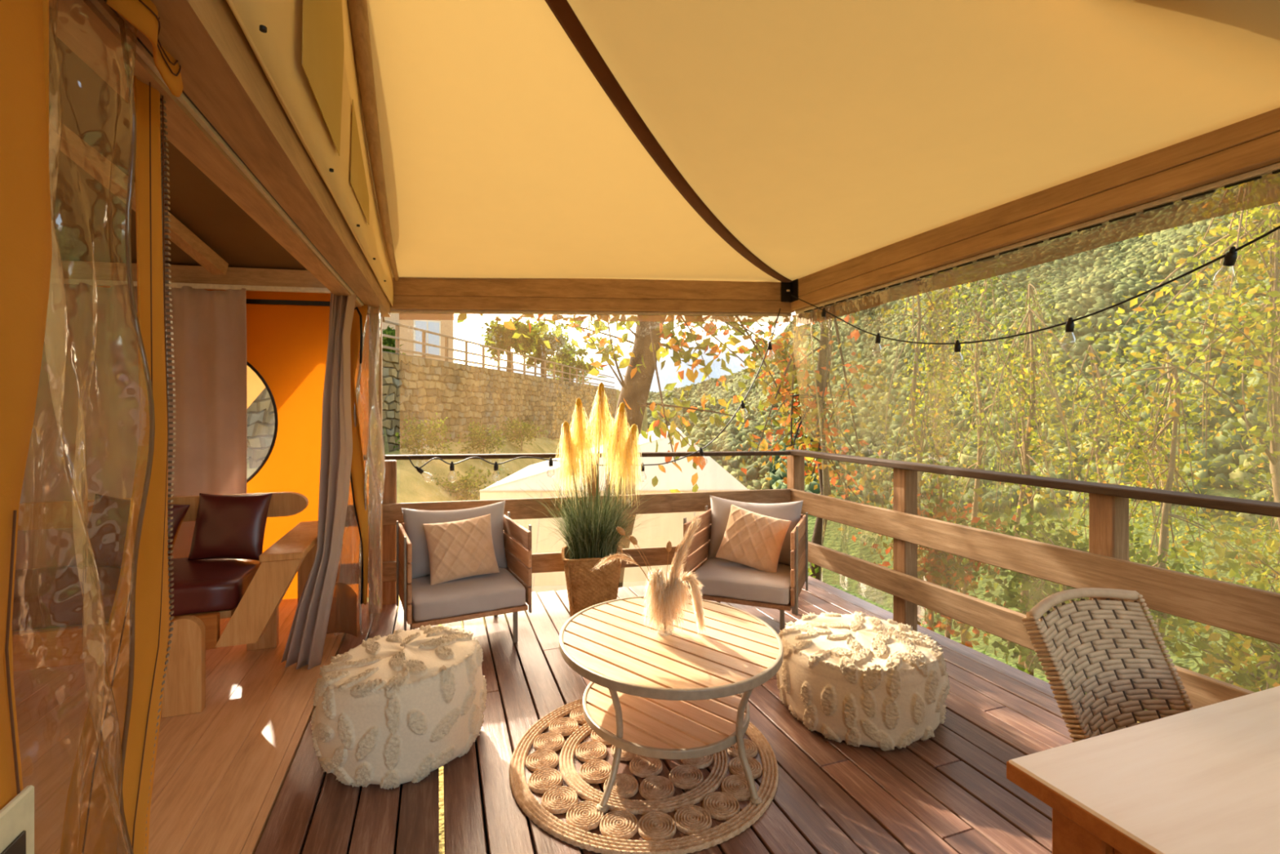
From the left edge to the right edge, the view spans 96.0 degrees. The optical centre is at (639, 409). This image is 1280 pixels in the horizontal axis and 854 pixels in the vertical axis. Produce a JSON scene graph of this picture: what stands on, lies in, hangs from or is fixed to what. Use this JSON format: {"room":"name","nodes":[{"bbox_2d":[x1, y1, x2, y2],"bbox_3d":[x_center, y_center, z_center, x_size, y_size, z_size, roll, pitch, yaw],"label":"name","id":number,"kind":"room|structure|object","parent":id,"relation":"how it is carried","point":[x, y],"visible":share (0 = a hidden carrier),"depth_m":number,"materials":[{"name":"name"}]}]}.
{"room":"covered outdoor deck","nodes":[
{"label":"covered outdoor deck","id":0,"kind":"room"},
{"bbox_2d":[48,29,385,321],"bbox_3d":[-2.454,-2.008,0.730,3.250,2.449,8.201,0,0,-19],"label":"ceiling","id":1,"kind":"structure","parent":0,"point":[88,219],"depth_m":3.40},
{"bbox_2d":[48,113,228,275],"bbox_3d":[-2.881,-1.410,2.753,0.090,0.963,2.495,0,0,-1],"label":"trim","id":2,"kind":"structure","parent":1,"relation":"attached to","point":[101,169],"depth_m":3.13,"materials":[{"name":"brown wood"}]},
{"bbox_2d":[246,364,265,408],"bbox_3d":[-4.007,0.240,4.487,3.036,2.220,0.004,0,0,-10],"label":"sheet","id":3,"kind":"object","parent":1,"relation":"hanging from","point":[255,386],"visible":0.02,"depth_m":4.65,"materials":[{"name":"beige fabric"}]},
{"bbox_2d":[95,285,368,599],"bbox_3d":[-3.559,0.185,4.085,3.218,2.470,0.001,0,0,-10],"label":"wall","id":4,"kind":"structure","parent":0,"point":[286,345],"depth_m":4.27,"materials":[{"name":"orange fabric"}]},
{"bbox_2d":[15,282,247,569],"bbox_3d":[-3.846,0.219,3.900,2.153,2.162,0.083,0,0,-10],"label":"curtain","id":5,"kind":"object","parent":4,"relation":"hanging from","point":[84,441],"visible":0.52,"depth_m":3.95,"materials":[{"name":"fabric"}]},
{"bbox_2d":[49,259,330,306],"bbox_3d":[-3.502,-0.894,4.021,3.084,0.242,0.116,0,0,-10],"label":"trim","id":6,"kind":"structure","parent":4,"relation":"attached to","point":[62,272],"depth_m":4.07,"materials":[{"name":"brown wood"}]},
{"bbox_2d":[246,360,278,483],"bbox_3d":[-3.248,0.090,4.135,1.186,1.172,0.020,0,0,-10],"label":"window","id":7,"kind":"structure","parent":4,"relation":"in","point":[248,364],"depth_m":4.22,"materials":[{"name":"black metal"}]},
{"bbox_2d":[226,0,393,306],"bbox_3d":[-0.610,-1.804,0.819,0.029,2.553,6.950,0,0,-19],"label":"wall","id":8,"kind":"structure","parent":0,"point":[304,49],"depth_m":1.62,"materials":[{"name":"beige fabric"}]},
{"bbox_2d":[0,0,52,809],"bbox_3d":[-0.566,0.245,0.379,0.031,2.290,0.550,0,0,-19],"label":"canvas","id":9,"kind":"object","parent":8,"relation":"hanging from","point":[25,215],"visible":0.94,"depth_m":0.57},
{"bbox_2d":[0,784,34,853],"bbox_3d":[-0.611,0.492,0.550,0.011,0.215,0.092,0,0,-19],"label":"plate","id":10,"kind":"object","parent":9,"relation":"attached to","point":[17,816],"visible":1,"depth_m":0.57,"materials":[{"name":"white plastic"}]},
{"bbox_2d":[59,75,175,853],"bbox_3d":[-0.787,0.305,0.832,0.019,2.150,0.500,0,0,-19],"label":"strip","id":11,"kind":"object","parent":8,"relation":"hanging from","point":[92,824],"visible":0.94,"depth_m":0.96,"materials":[{"name":"fabric"}]},
{"bbox_2d":[117,17,155,853],"bbox_3d":[-0.724,0.310,0.742,0.091,2.120,0.442,0,0,-24],"label":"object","id":12,"kind":"structure","parent":8,"relation":"in","point":[122,24],"depth_m":0.88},
{"bbox_2d":[106,0,182,97],"bbox_3d":[-0.749,-0.709,0.919,0.070,0.423,0.372,0,0,-19],"label":"canvas","id":13,"kind":"object","parent":8,"relation":"hanging from","point":[142,15],"visible":0.45,"depth_m":0.80},
{"bbox_2d":[48,0,390,317],"bbox_3d":[-0.734,-0.672,0.803,0.205,0.456,7.000,0,0,-19],"label":"wooden beam","id":14,"kind":"structure","parent":8,"relation":"attached to","point":[228,119],"depth_m":1.15,"materials":[{"name":"brown wood"}]},
{"bbox_2d":[281,292,356,669],"bbox_3d":[-1.754,0.339,3.151,0.418,2.146,0.101,0,0,1],"label":"curtain","id":15,"kind":"object","parent":8,"relation":"hanging from","point":[305,642],"visible":0.93,"depth_m":3.14,"materials":[{"name":"grey fabric"}]},
{"bbox_2d":[326,304,385,636],"bbox_3d":[-1.821,0.360,3.599,0.397,2.080,0.223,0,0,-2],"label":"flap","id":16,"kind":"object","parent":8,"relation":"hanging from","point":[367,455],"visible":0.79,"depth_m":3.60,"materials":[{"name":"clear plastic"}]},
{"bbox_2d":[346,0,399,280],"bbox_3d":[-1.132,-1.352,2.401,0.090,0.899,3.481,0,0,-19],"label":"trim","id":17,"kind":"structure","parent":8,"relation":"attached to","point":[357,9],"depth_m":2.39,"materials":[{"name":"brown wood"}]},
{"bbox_2d":[368,313,382,613],"bbox_3d":[-1.831,0.360,3.989,0.080,2.080,0.080,0,0,-19],"label":"trim","id":18,"kind":"structure","parent":8,"relation":"attached to","point":[380,371],"depth_m":3.96,"materials":[{"name":"brown wood"}]},
{"bbox_2d":[390,277,795,315],"bbox_3d":[-0.321,-0.868,4.425,3.204,0.333,0.085,0,0,-10],"label":"wooden beam","id":19,"kind":"structure","parent":8,"relation":"attached to","point":[411,295],"depth_m":4.38,"materials":[{"name":"brown wood"}]},
{"bbox_2d":[781,279,798,302],"bbox_3d":[1.219,-0.955,4.646,0.138,0.170,0.102,0,0,30],"label":"bracket","id":20,"kind":"object","parent":19,"relation":"attached to","point":[788,289],"depth_m":4.63,"materials":[{"name":"metal"}]},
{"bbox_2d":[399,312,791,322],"bbox_3d":[-0.242,0.287,4.526,3.122,2.165,0.153,0,0,-10],"label":"curtain","id":21,"kind":"object","parent":8,"relation":"hanging from","point":[504,317],"visible":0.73,"depth_m":4.44,"materials":[{"name":"plastic"}]},
{"bbox_2d":[795,169,1279,326],"bbox_3d":[2.410,0.227,1.723,0.200,2.286,6.460,0,0,-19],"label":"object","id":22,"kind":"object","parent":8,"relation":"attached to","point":[1262,190],"visible":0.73,"depth_m":2.62,"materials":[{"name":"plastic"}]},
{"bbox_2d":[13,576,1093,853],"bbox_3d":[-0.722,1.509,1.154,6.600,0.222,7.856,0,0,-19],"label":"floor","id":23,"kind":"structure","parent":0,"point":[950,791],"depth_m":2.25,"materials":[{"name":"brown wood"}]},
{"bbox_2d":[12,491,318,717],"bbox_3d":[-2.737,0.948,2.901,1.990,0.905,0.915,0,0,-19],"label":"sofa","id":24,"kind":"object","parent":23,"relation":"on","point":[61,614],"visible":0.75,"depth_m":2.74,"materials":[{"name":"brown wood"}]},
{"bbox_2d":[68,493,190,568],"bbox_3d":[-2.670,0.655,3.028,0.477,0.436,0.156,0,0,-25],"label":"cushion","id":25,"kind":"object","parent":24,"relation":"on","point":[102,543],"visible":0.55,"depth_m":2.95,"materials":[{"name":"brown leather"}]},
{"bbox_2d":[12,552,262,631],"bbox_3d":[-2.809,0.900,2.820,1.604,0.170,0.664,0,0,-19],"label":"seat cushion","id":26,"kind":"object","parent":24,"relation":"on","point":[59,597],"depth_m":2.72,"materials":[{"name":"brown leather"}]},
{"bbox_2d":[187,493,272,559],"bbox_3d":[-2.274,0.648,3.198,0.417,0.359,0.169,0,0,5],"label":"cushion","id":27,"kind":"object","parent":24,"relation":"on","point":[226,526],"visible":0.99,"depth_m":3.15,"materials":[{"name":"brown leather"}]},
{"bbox_2d":[311,624,487,789],"bbox_3d":[-0.992,1.183,2.412,0.671,0.432,0.663,0,0,-32],"label":"pouf","id":28,"kind":"object","parent":23,"relation":"on","point":[391,710],"visible":1,"depth_m":2.18,"materials":[{"name":"beige fabric"}]},
{"bbox_2d":[395,500,531,642],"bbox_3d":[-1.101,1.009,3.571,0.718,0.780,0.654,0,0,-27],"label":"armchair","id":29,"kind":"object","parent":23,"relation":"on","point":[508,590],"visible":0.71,"depth_m":3.47,"materials":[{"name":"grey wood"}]},
{"bbox_2d":[401,500,507,578],"bbox_3d":[-1.196,0.845,3.754,0.660,0.460,0.199,0,-10,-27],"label":"cushion","id":30,"kind":"object","parent":29,"relation":"on","point":[414,519],"depth_m":3.68,"materials":[{"name":"grey fabric"}]},
{"bbox_2d":[422,513,499,585],"bbox_3d":[-1.111,0.865,3.590,0.441,0.379,0.224,0,0,-29],"label":"throw cushion","id":31,"kind":"object","parent":29,"relation":"on","point":[461,548],"visible":1,"depth_m":3.53,"materials":[{"name":"beige fabric"}]},
{"bbox_2d":[411,567,525,621],"bbox_3d":[-1.096,1.110,3.561,0.633,0.138,0.633,0,0,-27],"label":"seat cushion","id":32,"kind":"object","parent":29,"relation":"on","point":[504,592],"depth_m":3.34,"materials":[{"name":"grey fabric"}]},
{"bbox_2d":[335,450,804,604],"bbox_3d":[-0.434,1.038,4.428,3.639,1.425,0.174,0,0,-11],"label":"deck railing","id":33,"kind":"object","parent":23,"relation":"on","point":[678,502],"visible":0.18,"depth_m":4.33,"materials":[{"name":"brown wood"}]},
{"bbox_2d":[408,456,557,474],"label":"string light","id":34,"kind":"object","parent":33,"relation":"hanging from","point":[420,470],"depth_m":4.12,"materials":[{"name":"black rubber"}]},
{"bbox_2d":[415,466,423,474],"bbox_3d":[-1.518,0.451,4.047,0.117,0.115,0.060,0,0,-19],"label":"socket","id":35,"kind":"object","parent":34,"relation":"attached to","point":[419,468],"depth_m":4.03,"materials":[{"name":"black plastic"}]},
{"bbox_2d":[449,461,454,471],"bbox_3d":[-1.330,0.439,4.075,0.062,0.148,0.060,0,0,-19],"label":"socket","id":36,"kind":"object","parent":34,"relation":"attached to","point":[451,465],"depth_m":4.06,"materials":[{"name":"black plastic"}]},
{"bbox_2d":[493,461,497,471],"bbox_3d":[-1.033,0.444,4.131,0.062,0.148,0.060,0,0,-19],"label":"socket","id":37,"kind":"object","parent":34,"relation":"attached to","point":[495,465],"depth_m":4.12,"materials":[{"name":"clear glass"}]},
{"bbox_2d":[548,457,552,466],"bbox_3d":[-0.656,0.424,4.241,0.062,0.148,0.060,0,0,-19],"label":"socket","id":38,"kind":"object","parent":34,"relation":"attached to","point":[550,463],"depth_m":4.23,"materials":[{"name":"black plastic"}]},
{"bbox_2d":[635,308,780,471],"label":"string light","id":39,"kind":"object","parent":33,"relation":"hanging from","point":[742,404],"depth_m":4.46,"materials":[{"name":"black rubber"}]},
{"bbox_2d":[699,447,703,455],"bbox_3d":[0.490,0.362,4.479,0.070,0.143,0.062,0,0,-19],"label":"socket","id":40,"kind":"object","parent":39,"relation":"attached to","point":[701,452],"depth_m":4.46,"materials":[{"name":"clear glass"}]},
{"bbox_2d":[740,400,745,408],"bbox_3d":[0.811,-0.004,4.486,0.068,0.143,0.061,0,0,-19],"label":"socket","id":41,"kind":"object","parent":39,"relation":"attached to","point":[742,404],"depth_m":4.46,"materials":[{"name":"black plastic"}]},
{"bbox_2d":[768,341,772,350],"bbox_3d":[1.028,-0.461,4.522,0.061,0.146,0.061,0,0,-19],"label":"socket","id":42,"kind":"object","parent":39,"relation":"attached to","point":[770,347],"depth_m":4.50,"materials":[{"name":"black plastic"}]},
{"bbox_2d":[521,382,662,616],"bbox_3d":[-0.337,0.604,4.020,0.955,1.586,0.958,0,0,29],"label":"pampas grass","id":43,"kind":"object","parent":23,"relation":"on","point":[594,536],"depth_m":3.92,"materials":[{"name":"plant"}]},
{"bbox_2d":[561,544,622,616],"bbox_3d":[-0.332,1.188,4.005,0.460,0.419,0.460,0,0,-19],"label":"basket","id":44,"kind":"object","parent":23,"relation":"on","point":[586,587],"depth_m":3.84,"materials":[{"name":"brown wicker"}]},
{"bbox_2d":[509,697,778,853],"bbox_3d":[0.015,1.389,2.325,1.060,0.017,1.060,0,0,20],"label":"jute rug","id":45,"kind":"object","parent":23,"relation":"on","point":[658,828],"visible":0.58,"depth_m":2.09,"materials":[{"name":"beige wicker"}]},
{"bbox_2d":[559,595,783,813],"bbox_3d":[0.120,1.165,2.426,0.948,0.450,1.034,0,0,-19],"label":"coffee table","id":46,"kind":"object","parent":45,"relation":"on","point":[686,694],"visible":0.99,"depth_m":2.21,"materials":[{"name":"beige wood"}]},
{"bbox_3d":[0.107,0.869,2.434,0.076,0.144,0.076,0,0,-19],"label":"glass vase","id":47,"kind":"object","parent":46,"relation":"on","visible":0},
{"bbox_2d":[591,511,706,636],"bbox_3d":[0.038,0.693,2.413,0.473,0.523,0.166,0,0,-15],"label":"dried grass","id":48,"kind":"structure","parent":47,"relation":"in","point":[663,599],"depth_m":2.41,"materials":[{"name":"beige plant"}]},
{"bbox_2d":[683,494,808,631],"bbox_3d":[0.717,1.009,3.836,0.718,0.780,0.654,0,0,23],"label":"armchair","id":49,"kind":"object","parent":23,"relation":"on","point":[724,580],"visible":0.66,"depth_m":3.73,"materials":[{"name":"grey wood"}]},
{"bbox_2d":[688,557,791,604],"bbox_3d":[0.713,1.109,3.826,0.633,0.138,0.633,0,0,23],"label":"seat cushion","id":50,"kind":"object","parent":49,"relation":"on","point":[724,580],"depth_m":3.59,"materials":[{"name":"grey fabric"}]},
{"bbox_2d":[715,504,791,572],"bbox_3d":[0.753,0.865,3.845,0.480,0.426,0.225,0,0,27],"label":"throw cushion","id":51,"kind":"object","parent":49,"relation":"on","point":[750,539],"visible":1,"depth_m":3.78,"materials":[{"name":"beige fabric"}]},
{"bbox_2d":[706,494,803,565],"bbox_3d":[0.797,0.845,4.027,0.660,0.460,0.199,0,-10,23],"label":"cushion","id":52,"kind":"object","parent":49,"relation":"on","point":[717,517],"depth_m":4.01,"materials":[{"name":"grey fabric"}]},
{"bbox_2d":[776,610,950,751],"bbox_3d":[1.022,1.205,2.707,0.758,0.389,0.775,0,0,-36],"label":"pouf","id":53,"kind":"object","parent":23,"relation":"on","point":[857,678],"visible":0.95,"depth_m":2.44,"materials":[{"name":"beige fabric"}]},
{"bbox_2d":[785,449,1279,728],"bbox_3d":[2.336,1.040,1.712,0.151,1.420,6.491,0,0,-19],"label":"deck railing","id":54,"kind":"object","parent":23,"relation":"on","point":[1251,611],"visible":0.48,"depth_m":2.77,"materials":[{"name":"brown wood"}]},
{"bbox_2d":[1021,587,1193,742],"bbox_3d":[1.281,0.944,1.229,0.424,0.915,0.728,0,0,-19],"label":"wicker chair","id":55,"kind":"object","parent":23,"relation":"on","point":[1150,695],"visible":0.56,"depth_m":1.48,"materials":[{"name":"wicker"}]},
{"bbox_2d":[1006,685,1279,853],"bbox_3d":[1.575,1.024,0.677,1.423,0.748,1.340,0,0,-19],"label":"dining table","id":56,"kind":"object","parent":23,"relation":"on","point":[1205,780],"visible":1,"depth_m":1.01,"materials":[{"name":"brown wood"}]},
{"bbox_2d":[361,0,1279,282],"bbox_3d":[0.604,-1.350,1.998,3.140,0.932,5.773,0,0,-19],"label":"ceiling","id":57,"kind":"structure","parent":0,"point":[735,140],"depth_m":2.31,"materials":[{"name":"fabric"}]},
{"bbox_2d":[791,107,1279,314],"bbox_3d":[2.329,-0.975,1.626,0.080,0.388,6.533,0,0,-19],"label":"wooden beam","id":58,"kind":"structure","parent":57,"relation":"attached to","point":[1248,148],"depth_m":2.61,"materials":[{"name":"brown wood"}]},
{"bbox_2d":[791,225,1279,351],"bbox_3d":[1.766,-0.564,2.832,0.092,0.680,3.583,0,0,-20],"label":"string light","id":59,"kind":"object","parent":58,"relation":"hanging from","point":[1230,257],"visible":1,"depth_m":2.46,"materials":[{"name":"black rubber"}]},
{"bbox_2d":[821,307,826,317],"bbox_3d":[1.305,-0.655,4.112,0.062,0.147,0.060,0,0,-19],"label":"socket","id":60,"kind":"object","parent":59,"relation":"attached to","point":[824,312],"depth_m":4.10,"materials":[{"name":"black plastic"}]},
{"bbox_2d":[875,333,880,343],"bbox_3d":[1.483,-0.407,3.603,0.062,0.147,0.060,0,0,-19],"label":"socket","id":61,"kind":"object","parent":59,"relation":"attached to","point":[877,340],"depth_m":3.60,"materials":[{"name":"black plastic"}]},
{"bbox_2d":[954,339,960,351],"bbox_3d":[1.685,-0.298,3.056,0.062,0.148,0.060,0,0,-19],"label":"socket","id":62,"kind":"object","parent":59,"relation":"attached to","point":[957,344],"depth_m":3.04,"materials":[{"name":"black plastic"}]},
{"bbox_2d":[1065,316,1074,332],"bbox_3d":[1.867,-0.330,2.510,0.061,0.147,0.062,0,0,-19],"label":"socket","id":63,"kind":"object","parent":59,"relation":"attached to","point":[1069,327],"depth_m":2.50,"materials":[{"name":"black plastic"}]},
{"bbox_2d":[1222,246,1237,266],"bbox_3d":[2.067,-0.497,2.030,0.069,0.137,0.076,0,0,-19],"label":"socket","id":64,"kind":"object","parent":59,"relation":"attached to","point":[1230,257],"depth_m":2.00,"materials":[{"name":"black plastic"}]},
{"label":"outside","id":65,"kind":"structure","parent":0,"visible":0},
{"bbox_2d":[493,341,758,392],"bbox_3d":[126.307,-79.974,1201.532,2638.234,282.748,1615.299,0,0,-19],"label":"mountain","id":66,"kind":"structure","parent":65,"point":[668,375],"depth_m":1447.79},
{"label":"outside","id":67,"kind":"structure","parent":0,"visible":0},
{"bbox_2d":[246,353,1138,853],"bbox_3d":[-0.802,8.265,32.563,80.000,20.650,78.000,0,0,-19],"label":"ground","id":68,"kind":"structure","parent":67,"point":[412,486],"depth_m":18.79,"materials":[{"name":"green plant"}]},
{"bbox_2d":[382,324,406,354],"bbox_3d":[-13.868,-3.341,30.661,2.432,2.798,2.758,0,0,7],"label":"tree","id":69,"kind":"object","parent":68,"relation":"on","point":[390,342],"visible":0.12,"depth_m":30.09,"materials":[{"name":"green plant"}]},
{"bbox_2d":[382,312,453,362],"bbox_3d":[-18.887,-6.050,35.949,13.300,8.200,9.200,0,0,-34],"label":"house","id":70,"kind":"structure","parent":68,"relation":"on","point":[446,327],"depth_m":34.97,"materials":[{"name":"beige paint"}]},
{"bbox_2d":[393,412,461,460],"bbox_3d":[-6.814,0.883,18.116,1.846,1.617,1.868,0,0,14],"label":"shrub","id":71,"kind":"object","parent":68,"relation":"on","point":[420,440],"visible":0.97,"depth_m":17.96,"materials":[{"name":"green plant"}]},
{"bbox_2d":[246,351,617,468],"bbox_3d":[-7.399,0.300,27.915,0.592,4.600,56.073,0,0,10],"label":"stone wall","id":72,"kind":"structure","parent":68,"relation":"on","point":[424,387],"depth_m":24.66,"materials":[{"name":"beige stone"}]},
{"bbox_2d":[382,320,614,387],"bbox_3d":[-7.469,-2.550,27.964,0.148,1.140,56.000,0,0,10],"label":"railing","id":73,"kind":"object","parent":72,"relation":"on","point":[396,337],"visible":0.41,"depth_m":26.52,"materials":[{"name":"brown metal"}]},
{"bbox_2d":[430,464,510,500],"bbox_3d":[-5.331,2.299,17.290,2.367,1.278,1.939,0,0,16],"label":"shrub","id":74,"kind":"object","parent":68,"relation":"on","point":[471,492],"visible":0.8,"depth_m":17.02,"materials":[{"name":"green plant"}]},
{"bbox_2d":[457,417,506,453],"bbox_3d":[-5.905,1.153,21.829,1.626,1.646,2.205,0,0,0],"label":"shrub","id":75,"kind":"object","parent":68,"relation":"on","point":[478,440],"visible":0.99,"depth_m":21.62,"materials":[{"name":"green plant"}]},
{"bbox_2d":[479,320,541,371],"bbox_3d":[-8.321,-4.126,37.763,4.346,4.441,3.635,0,0,-19],"label":"tree","id":76,"kind":"object","parent":68,"relation":"on","point":[498,333],"visible":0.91,"depth_m":37.11,"materials":[{"name":"green plant"}]},
{"bbox_2d":[498,414,548,451],"bbox_3d":[-5.254,1.081,25.827,2.239,1.710,2.166,0,0,-19],"label":"shrub","id":77,"kind":"object","parent":68,"relation":"on","point":[524,426],"visible":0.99,"depth_m":25.63,"materials":[{"name":"green plant"}]},
{"bbox_2d":[511,320,575,377],"bbox_3d":[-7.173,-4.465,42.808,4.446,4.999,4.366,0,0,10],"label":"tree","id":78,"kind":"object","parent":68,"relation":"on","point":[541,352],"visible":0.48,"depth_m":42.90,"materials":[{"name":"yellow plant"}]},
{"bbox_2d":[546,341,603,384],"bbox_3d":[-6.274,-3.904,53.202,4.592,5.045,4.978,0,0,44],"label":"tree","id":79,"kind":"object","parent":68,"relation":"on","point":[579,363],"visible":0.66,"depth_m":52.50,"materials":[{"name":"green plant"}]},
{"bbox_2d":[480,425,749,594],"bbox_3d":[-0.452,2.415,13.318,5.274,3.969,7.713,0,0,-1],"label":"tent","id":80,"kind":"object","parent":68,"relation":"on","point":[540,476],"visible":0.35,"depth_m":11.40,"materials":[{"name":"white fabric"}]},
{"bbox_2d":[456,320,831,586],"bbox_3d":[0.063,-0.475,7.669,5.510,7.004,3.011,0,0,-19],"label":"broadleaf tree","id":81,"kind":"object","parent":68,"relation":"on","point":[647,347],"visible":0.32,"depth_m":7.88,"materials":[{"name":"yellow plant"}]},
{"bbox_2d":[724,311,893,581],"bbox_3d":[2.210,0.498,7.356,1.871,5.420,3.190,0,0,36],"label":"broadleaf tree","id":82,"kind":"object","parent":68,"relation":"on","point":[819,391],"visible":0.84,"depth_m":7.34,"materials":[{"name":"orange plant"}]},
{"bbox_2d":[808,563,818,577],"bbox_3d":[1.355,2.054,6.818,1.473,1.264,1.357,0,0,17],"label":"shrub","id":83,"kind":"object","parent":68,"relation":"on","point":[816,570],"visible":0.02,"depth_m":6.85,"materials":[{"name":"green plant"}]},
{"bbox_2d":[834,284,1016,625],"bbox_3d":[3.250,0.530,6.589,2.240,4.413,1.399,0,0,-19],"label":"sapling","id":84,"kind":"object","parent":68,"relation":"on","point":[917,443],"visible":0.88,"depth_m":6.67,"materials":[{"name":"green plant"}]},
{"bbox_2d":[848,282,1017,631],"bbox_3d":[4.535,0.704,8.753,1.865,6.378,1.865,0,0,-19],"label":"sapling","id":85,"kind":"object","parent":68,"relation":"on","point":[936,404],"visible":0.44,"depth_m":8.79,"materials":[{"name":"green plant"}]},
{"bbox_2d":[862,478,1032,657],"bbox_3d":[3.081,1.579,5.747,1.698,1.965,1.364,0,0,-19],"label":"shrub","id":86,"kind":"object","parent":68,"relation":"on","point":[940,572],"visible":0.53,"depth_m":5.63,"materials":[{"name":"green plant"}]},
{"bbox_2d":[922,275,1084,647],"bbox_3d":[4.428,0.527,7.402,1.603,5.215,1.589,0,0,15],"label":"sapling","id":87,"kind":"object","parent":68,"relation":"on","point":[977,482],"visible":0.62,"depth_m":7.35,"materials":[{"name":"green plant"}]},
{"bbox_2d":[936,271,1102,665],"bbox_3d":[5.869,0.993,8.844,2.404,6.180,1.583,0,0,-19],"label":"sapling","id":88,"kind":"object","parent":68,"relation":"on","point":[1019,512],"visible":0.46,"depth_m":8.72,"materials":[{"name":"green plant"}]},
{"bbox_2d":[928,288,1165,675],"bbox_3d":[4.162,0.884,6.028,1.844,4.420,1.874,0,0,-19],"label":"sapling","id":89,"kind":"object","parent":68,"relation":"on","point":[1028,447],"visible":0.88,"depth_m":6.15,"materials":[{"name":"green plant"}]},
{"bbox_2d":[951,492,1243,674],"bbox_3d":[3.595,1.616,4.816,1.756,1.966,1.875,0,0,28],"label":"shrub","id":90,"kind":"object","parent":68,"relation":"on","point":[1036,594],"visible":0.27,"depth_m":4.93,"materials":[{"name":"green plant"}]},
{"bbox_2d":[988,311,1213,559],"bbox_3d":[5.599,1.321,6.824,2.190,4.920,1.660,0,0,-19],"label":"sapling","id":91,"kind":"object","parent":68,"relation":"on","point":[1095,448],"visible":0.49,"depth_m":6.97,"materials":[{"name":"green plant"}]},
{"bbox_2d":[1000,501,1208,678],"bbox_3d":[4.632,2.071,5.945,1.910,2.354,2.106,0,0,-19],"label":"shrub","id":92,"kind":"object","parent":68,"relation":"on","point":[1173,550],"visible":0.04,"depth_m":5.57,"materials":[{"name":"green plant"}]},
{"bbox_2d":[1071,350,1234,627],"bbox_3d":[7.043,1.813,8.128,1.768,5.315,1.976,0,0,28],"label":"sapling","id":93,"kind":"object","parent":68,"relation":"on","point":[1171,393],"visible":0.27,"depth_m":7.92,"materials":[{"name":"green plant"}]},
{"bbox_2d":[1066,335,1278,649],"bbox_3d":[5.005,1.279,5.708,1.618,4.076,1.916,0,0,-19],"label":"sapling","id":94,"kind":"object","parent":68,"relation":"on","point":[1166,513],"visible":0.73,"depth_m":5.50,"materials":[{"name":"green plant"}]},
{"bbox_2d":[1073,201,1279,533],"bbox_3d":[5.282,0.445,5.016,2.716,6.146,1.684,0,0,9],"label":"broadleaf tree","id":95,"kind":"object","parent":68,"relation":"on","point":[1270,216],"visible":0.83,"depth_m":5.06,"materials":[{"name":"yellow plant"}]},
{"bbox_2d":[1130,545,1279,692],"bbox_3d":[4.314,1.795,3.844,1.657,1.914,1.524,0,0,1],"label":"shrub","id":96,"kind":"object","parent":68,"relation":"on","point":[1246,678],"visible":0.27,"depth_m":3.98,"materials":[{"name":"green plant"}]},
{"bbox_2d":[1162,515,1279,709],"bbox_3d":[5.311,2.049,4.611,2.139,2.660,2.003,0,0,-19],"label":"shrub","id":97,"kind":"object","parent":68,"relation":"on","point":[1218,549],"visible":0.3,"depth_m":4.80,"materials":[{"name":"green plant"}]},
{"bbox_2d":[1166,417,1279,684],"bbox_3d":[6.543,1.836,5.764,2.181,4.290,1.871,0,0,-19],"label":"sapling","id":98,"kind":"object","parent":68,"relation":"on","point":[1246,482],"visible":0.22,"depth_m":5.90,"materials":[{"name":"green plant"}]},
{"bbox_2d":[1208,417,1279,666],"bbox_3d":[7.911,2.081,7.069,1.507,4.981,1.828,0,0,29],"label":"sapling","id":99,"kind":"object","parent":68,"relation":"on","point":[1265,519],"visible":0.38,"depth_m":7.09,"materials":[{"name":"green plant"}]},
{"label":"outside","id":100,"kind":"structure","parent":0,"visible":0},
{"bbox_2d":[680,241,1279,710],"bbox_3d":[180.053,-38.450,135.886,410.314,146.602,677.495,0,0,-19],"label":"bushes","id":101,"kind":"object","parent":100,"point":[834,539],"visible":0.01,"depth_m":52.07,"materials":[{"name":"plant"}]},
{"bbox_2d":[646,206,1278,526],"bbox_3d":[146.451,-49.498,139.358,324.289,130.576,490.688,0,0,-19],"label":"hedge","id":102,"kind":"object","parent":101,"relation":"on","point":[1109,268],"visible":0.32,"depth_m":109.27,"materials":[{"name":"green plant"}]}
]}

